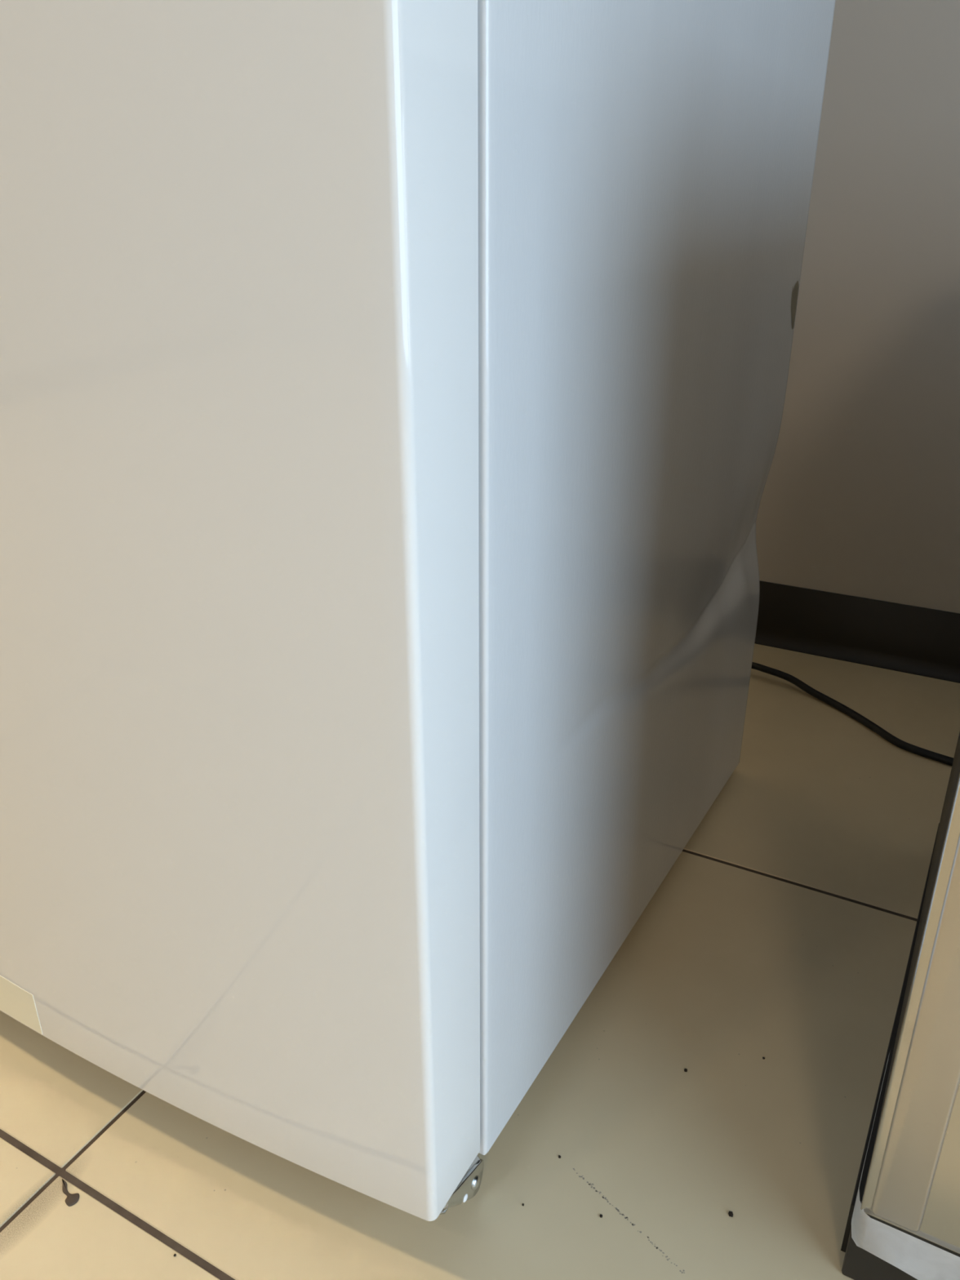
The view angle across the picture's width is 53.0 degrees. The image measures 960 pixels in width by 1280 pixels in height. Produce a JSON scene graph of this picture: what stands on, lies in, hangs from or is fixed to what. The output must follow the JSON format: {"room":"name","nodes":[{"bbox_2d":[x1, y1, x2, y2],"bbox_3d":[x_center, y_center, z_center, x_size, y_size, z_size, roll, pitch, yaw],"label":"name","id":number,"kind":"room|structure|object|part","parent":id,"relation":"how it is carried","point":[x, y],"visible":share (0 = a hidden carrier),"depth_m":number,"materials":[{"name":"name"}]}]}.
{"room":"appliance store","nodes":[
{"label":"appliance store","id":0,"kind":"room"},
{"bbox_2d":[0,643,959,1279],"bbox_3d":[-1.240,1.026,-0.534,5.500,0.101,6.007,12,27,26],"label":"floor","id":1,"kind":"structure","parent":0,"point":[782,931],"depth_m":0.78,"materials":[{"name":"beige tile"}]},
{"bbox_2d":[0,0,835,1221],"bbox_3d":[-0.186,-0.539,0.765,0.777,1.692,0.765,13,27,27],"label":"refrigerator","id":2,"kind":"object","parent":1,"relation":"on","point":[393,393],"visible":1,"depth_m":0.54,"materials":[{"name":"white metal"}]},
{"bbox_3d":[-0.351,-0.191,0.603,0.760,1.083,0.086,13,27,27],"label":"fridge door","id":3,"kind":"part","parent":2,"relation":"part of","materials":[{"name":"white metal"}]},
{"bbox_2d":[173,1057,764,1256],"bbox_3d":[0.035,0.410,0.696,0.484,0.002,0.124,-10,26,-20],"label":"crumbs","id":4,"kind":"object","parent":1,"relation":"on","point":[730,1213],"visible":1,"depth_m":0.69,"materials":[{"name":"black food"}]},
{"bbox_2d":[751,662,953,765],"bbox_3d":[0.611,0.114,1.324,1.173,0.024,0.189,12,27,26],"label":"power cord","id":5,"kind":"object","parent":1,"relation":"on","point":[935,756],"visible":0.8,"depth_m":1.35,"materials":[{"name":"black rubber"}]},
{"bbox_2d":[840,732,959,1279],"bbox_3d":[0.911,0.105,0.427,1.247,0.765,0.571,12,27,26],"label":"cabinet","id":6,"kind":"object","parent":1,"relation":"on","point":[903,1223],"visible":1,"depth_m":0.57,"materials":[{"name":"white metal"}]},
{"bbox_3d":[0.376,0.311,0.856,0.009,0.048,0.505,12,27,26],"label":"rail","id":7,"kind":"part","parent":6,"relation":"part of","materials":[{"name":"black paint"}]},
{"bbox_3d":[0.922,0.381,0.561,1.241,0.056,0.546,12,27,26],"label":"frame","id":8,"kind":"part","parent":6,"relation":"part of","materials":[{"name":"black paint"}]},
{"bbox_2d":[755,0,959,613],"bbox_3d":[0.181,-1.315,1.249,5.500,2.700,0.100,12,27,26],"label":"wall","id":9,"kind":"structure","parent":0,"point":[860,497],"depth_m":1.35,"materials":[{"name":"beige paint"}]},
{"bbox_2d":[755,580,959,683],"bbox_3d":[0.163,-0.110,1.732,5.300,0.104,0.016,12,27,26],"label":"baseboard","id":10,"kind":"structure","parent":9,"relation":"attached to","point":[924,642],"depth_m":1.51,"materials":[{"name":"black plastic"}]}
]}

